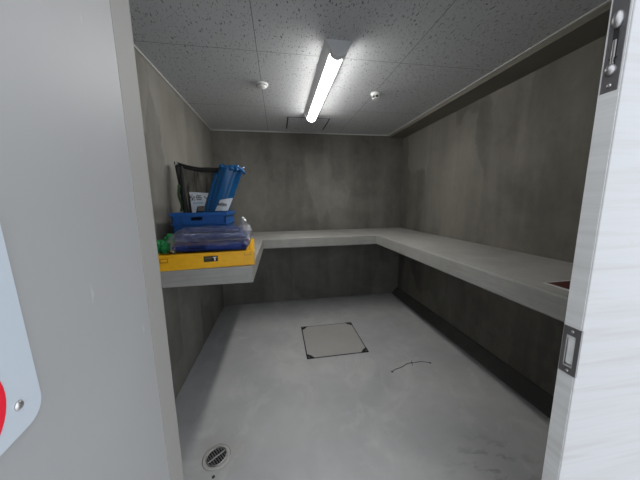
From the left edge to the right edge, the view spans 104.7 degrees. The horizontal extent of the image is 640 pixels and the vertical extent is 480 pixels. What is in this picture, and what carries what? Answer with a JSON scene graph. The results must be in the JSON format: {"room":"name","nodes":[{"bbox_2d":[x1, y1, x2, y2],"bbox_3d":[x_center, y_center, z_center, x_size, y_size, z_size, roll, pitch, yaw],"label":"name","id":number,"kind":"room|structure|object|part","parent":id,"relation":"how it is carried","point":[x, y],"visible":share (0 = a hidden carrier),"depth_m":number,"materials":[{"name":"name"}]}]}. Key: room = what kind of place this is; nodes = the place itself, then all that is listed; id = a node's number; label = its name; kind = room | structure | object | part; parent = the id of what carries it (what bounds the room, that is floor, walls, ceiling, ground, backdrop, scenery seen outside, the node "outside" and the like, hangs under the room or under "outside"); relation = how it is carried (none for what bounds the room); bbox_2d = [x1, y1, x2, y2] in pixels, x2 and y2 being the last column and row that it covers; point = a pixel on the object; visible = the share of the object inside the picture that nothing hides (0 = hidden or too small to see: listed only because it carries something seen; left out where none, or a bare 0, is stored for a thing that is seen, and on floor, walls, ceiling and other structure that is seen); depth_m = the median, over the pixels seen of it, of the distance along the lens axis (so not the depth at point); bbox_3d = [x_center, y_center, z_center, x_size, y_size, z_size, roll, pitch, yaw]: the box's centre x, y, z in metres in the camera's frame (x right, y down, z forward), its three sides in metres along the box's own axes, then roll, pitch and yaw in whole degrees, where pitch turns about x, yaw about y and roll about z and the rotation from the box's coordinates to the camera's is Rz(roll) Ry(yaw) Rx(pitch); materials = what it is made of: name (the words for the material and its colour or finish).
{"room":"storage room","nodes":[
{"label":"storage room","id":0,"kind":"room"},
{"bbox_2d":[134,49,223,398],"bbox_3d":[-1.214,-0.131,1.926,0.120,2.620,3.138,-2,9,-9],"label":"wall","id":1,"kind":"structure","parent":0,"point":[173,132],"depth_m":1.97,"materials":[{"name":"concrete"}]},
{"bbox_2d":[134,45,211,130],"bbox_3d":[-1.153,-1.196,1.714,0.012,0.012,3.018,-2,9,-9],"label":"trim","id":2,"kind":"structure","parent":1,"relation":"attached to","point":[135,47],"depth_m":1.90,"materials":[{"name":"grey"}]},
{"bbox_2d":[211,130,402,305],"bbox_3d":[-0.090,-0.408,3.623,2.668,2.620,0.120,-2,9,-9],"label":"wall","id":3,"kind":"structure","parent":0,"point":[291,181],"depth_m":3.57,"materials":[{"name":"concrete"}]},
{"bbox_2d":[212,129,387,135],"bbox_3d":[-0.210,-1.466,3.375,2.406,0.010,0.012,-2,9,-9],"label":"trim","id":4,"kind":"structure","parent":3,"relation":"attached to","point":[212,129],"depth_m":3.35,"materials":[{"name":"grey"}]},
{"bbox_2d":[160,228,572,321],"bbox_3d":[0.175,0.135,2.142,2.668,0.112,3.018,-2,9,-9],"label":"shelf","id":5,"kind":"object","parent":3,"relation":"attached to","point":[518,277],"visible":0.71,"depth_m":1.64,"materials":[{"name":"grey concrete"}]},
{"bbox_2d":[158,239,254,271],"bbox_3d":[-0.782,0.091,1.821,0.580,0.098,0.563,-3,9,-15],"label":"crate","id":6,"kind":"object","parent":5,"relation":"on","point":[172,260],"visible":0.71,"depth_m":1.56,"materials":[{"name":"yellow plastic"}]},
{"bbox_2d":[156,233,175,253],"bbox_3d":[-1.008,0.019,1.591,0.120,0.119,0.176,-2,9,-9],"label":"bundle","id":7,"kind":"object","parent":6,"relation":"on","point":[163,247],"visible":0.87,"depth_m":1.57,"materials":[{"name":"green plastic"}]},
{"bbox_2d":[169,211,235,242],"bbox_3d":[-0.874,-0.095,1.906,0.376,0.246,0.359,-2,9,-9],"label":"plastic crate","id":8,"kind":"object","parent":6,"relation":"on","point":[181,221],"visible":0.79,"depth_m":1.73,"materials":[{"name":"blue plastic"}]},
{"bbox_2d":[174,161,218,220],"bbox_3d":[-0.926,-0.303,1.961,0.387,0.619,0.146,-2,9,-9],"label":"mesh bag","id":9,"kind":"object","parent":8,"relation":"in","point":[196,199],"visible":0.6,"depth_m":1.90,"materials":[{"name":"black fabric"}]},
{"bbox_3d":[-1.070,-0.317,1.883,0.032,0.203,0.044,-2,9,-9],"label":"green cord","id":10,"kind":"part","parent":9,"relation":"part of","materials":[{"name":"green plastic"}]},
{"bbox_2d":[202,164,245,219],"bbox_3d":[-0.761,-0.283,1.890,0.400,0.594,0.134,-3,9,-17],"label":"sack","id":11,"kind":"object","parent":8,"relation":"in","point":[224,184],"visible":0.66,"depth_m":1.85,"materials":[{"name":"blue plastic"}]},
{"bbox_2d":[172,227,250,251],"bbox_3d":[-0.709,-0.042,1.646,0.499,0.224,0.215,-2,9,-9],"label":"sheeting","id":12,"kind":"object","parent":6,"relation":"on","point":[199,238],"visible":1,"depth_m":1.59,"materials":[{"name":"blue plastic"}]},
{"bbox_2d":[542,280,570,290],"bbox_3d":[1.329,0.222,1.096,0.442,0.005,0.300,-2,9,-9],"label":"sign","id":13,"kind":"object","parent":5,"relation":"on","point":[565,284],"visible":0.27,"depth_m":1.17,"materials":[{"name":"brown"}]},
{"bbox_2d":[175,293,549,479],"bbox_3d":[0.187,1.192,2.314,2.908,0.150,3.238,-2,9,-9],"label":"floor","id":14,"kind":"structure","parent":0,"point":[252,388],"depth_m":1.78,"materials":[{"name":"grey concrete"}]},
{"bbox_2d":[202,444,230,470],"bbox_3d":[-0.602,1.258,1.434,0.156,0.008,0.156,-2,9,-9],"label":"floor drain","id":15,"kind":"object","parent":14,"relation":"on","point":[216,457],"visible":1,"depth_m":1.43,"materials":[{"name":"grey metal"}]},
{"bbox_2d":[301,322,368,358],"bbox_3d":[0.127,1.060,2.662,0.608,0.007,0.610,-2,9,-9],"label":"floor hatch","id":16,"kind":"object","parent":14,"relation":"on","point":[329,340],"visible":1,"depth_m":2.61,"materials":[{"name":"grey metal"}]},
{"bbox_2d":[129,0,606,134],"bbox_3d":[0.043,-1.254,1.908,2.438,0.012,3.018,-2,9,-9],"label":"ceiling","id":17,"kind":"structure","parent":0,"point":[418,54],"depth_m":1.54,"materials":[{"name":"white tile"}]},
{"bbox_2d":[255,81,267,88],"bbox_3d":[-0.468,-1.236,1.984,0.100,0.033,0.100,-2,9,-9],"label":"smoke detector","id":18,"kind":"object","parent":17,"relation":"attached to","point":[260,84],"visible":1,"depth_m":1.96,"materials":[{"name":"white plastic"}]},
{"bbox_2d":[286,117,329,129],"bbox_3d":[-0.161,-1.411,3.000,0.492,0.005,0.440,-2,9,-9],"label":"ceiling hatch","id":19,"kind":"object","parent":17,"relation":"attached to","point":[292,122],"visible":0.93,"depth_m":2.98,"materials":[{"name":"grey metal"}]},
{"bbox_2d":[304,39,351,121],"bbox_3d":[0.009,-1.227,2.065,0.166,0.088,1.243,-2,9,-9],"label":"ceiling lamp","id":20,"kind":"object","parent":17,"relation":"attached to","point":[334,51],"visible":1,"depth_m":1.72,"materials":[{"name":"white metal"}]},
{"bbox_2d":[308,55,341,121],"bbox_3d":[0.007,-1.208,2.083,0.086,0.036,1.183,-2,9,-9],"label":"diffuser","id":21,"kind":"object","parent":20,"relation":"attached to","point":[330,66],"depth_m":1.86,"materials":[{"name":"white plastic"}]},
{"bbox_2d":[371,91,380,100],"bbox_3d":[0.493,-1.270,2.183,0.088,0.052,0.088,-2,9,-9],"label":"detector","id":22,"kind":"object","parent":17,"relation":"attached to","point":[375,95],"visible":1,"depth_m":2.16,"materials":[{"name":"white plastic"}]},
{"bbox_2d":[398,34,606,396],"bbox_3d":[1.535,-0.237,2.378,0.120,2.620,3.138,-2,9,-9],"label":"wall","id":23,"kind":"structure","parent":0,"point":[507,169],"depth_m":2.00,"materials":[{"name":"concrete"}]},
{"bbox_2d":[392,287,552,417],"bbox_3d":[1.451,1.027,2.494,0.105,0.088,3.018,-2,9,-9],"label":"baseboard","id":24,"kind":"structure","parent":23,"relation":"attached to","point":[539,398],"depth_m":2.19,"materials":[{"name":"rubber"}]},
{"bbox_3d":[0.347,0.068,0.562,6.500,2.640,0.100,-2,9,-9],"label":"wall","id":25,"kind":"structure","parent":0,"visible":0},
{"bbox_2d":[0,0,169,479],"bbox_3d":[-0.164,0.442,0.030,0.040,2.013,0.860,-4,9,-17],"label":"door","id":26,"kind":"structure","parent":25,"relation":"in","point":[69,226],"depth_m":0.23,"materials":[{"name":"grey paint"}]},
{"bbox_2d":[0,225,40,455],"bbox_3d":[-0.186,0.055,0.100,0.004,0.171,0.154,-4,9,-17],"label":"sign plate","id":27,"kind":"object","parent":26,"relation":"attached to","point":[20,393],"visible":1,"depth_m":0.16,"materials":[{"name":"grey"}]},
{"bbox_2d":[109,0,183,479],"bbox_3d":[-0.318,0.361,0.491,0.063,2.060,0.104,-2,9,-9],"label":"trim","id":28,"kind":"structure","parent":25,"relation":"attached to","point":[120,10],"depth_m":0.41,"materials":[{"name":"grey paint"}]},
{"bbox_2d":[541,0,639,479],"bbox_3d":[0.813,0.335,0.637,0.462,2.013,0.038,-2,9,-9],"label":"door","id":29,"kind":"structure","parent":25,"relation":"in","point":[594,431],"depth_m":0.56,"materials":[{"name":"white wood"}]},
{"bbox_3d":[0.597,0.264,0.588,0.005,0.117,0.035,-2,9,-9],"label":"strike plate","id":30,"kind":"part","parent":29,"relation":"part of","materials":[{"name":"silver metal"}]},
{"bbox_3d":[0.581,-0.342,0.496,0.012,0.021,0.017,-2,9,-9],"label":"thumb lever","id":31,"kind":"part","parent":29,"relation":"part of","materials":[{"name":"silver metal"}]},
{"bbox_3d":[0.580,-0.431,0.482,0.012,0.032,0.017,-2,9,-9],"label":"thumb lever","id":32,"kind":"part","parent":29,"relation":"part of","materials":[{"name":"silver metal"}]},
{"bbox_3d":[0.151,-1.521,1.896,2.908,0.100,3.238,-2,9,-9],"label":"ceiling slab","id":33,"kind":"structure","parent":0,"visible":0},
{"bbox_2d":[389,1,611,137],"bbox_3d":[1.357,-1.389,2.112,0.230,0.258,3.018,-2,9,-9],"label":"ceiling beam","id":34,"kind":"structure","parent":33,"relation":"attached to","point":[594,26],"depth_m":1.69,"materials":[{"name":"concrete"}]},
{"bbox_2d":[388,0,611,135],"bbox_3d":[1.237,-1.291,2.106,0.016,0.007,3.018,-2,9,-9],"label":"trim","id":35,"kind":"structure","parent":34,"relation":"attached to","point":[607,1],"depth_m":1.58,"materials":[{"name":"grey"}]}
]}

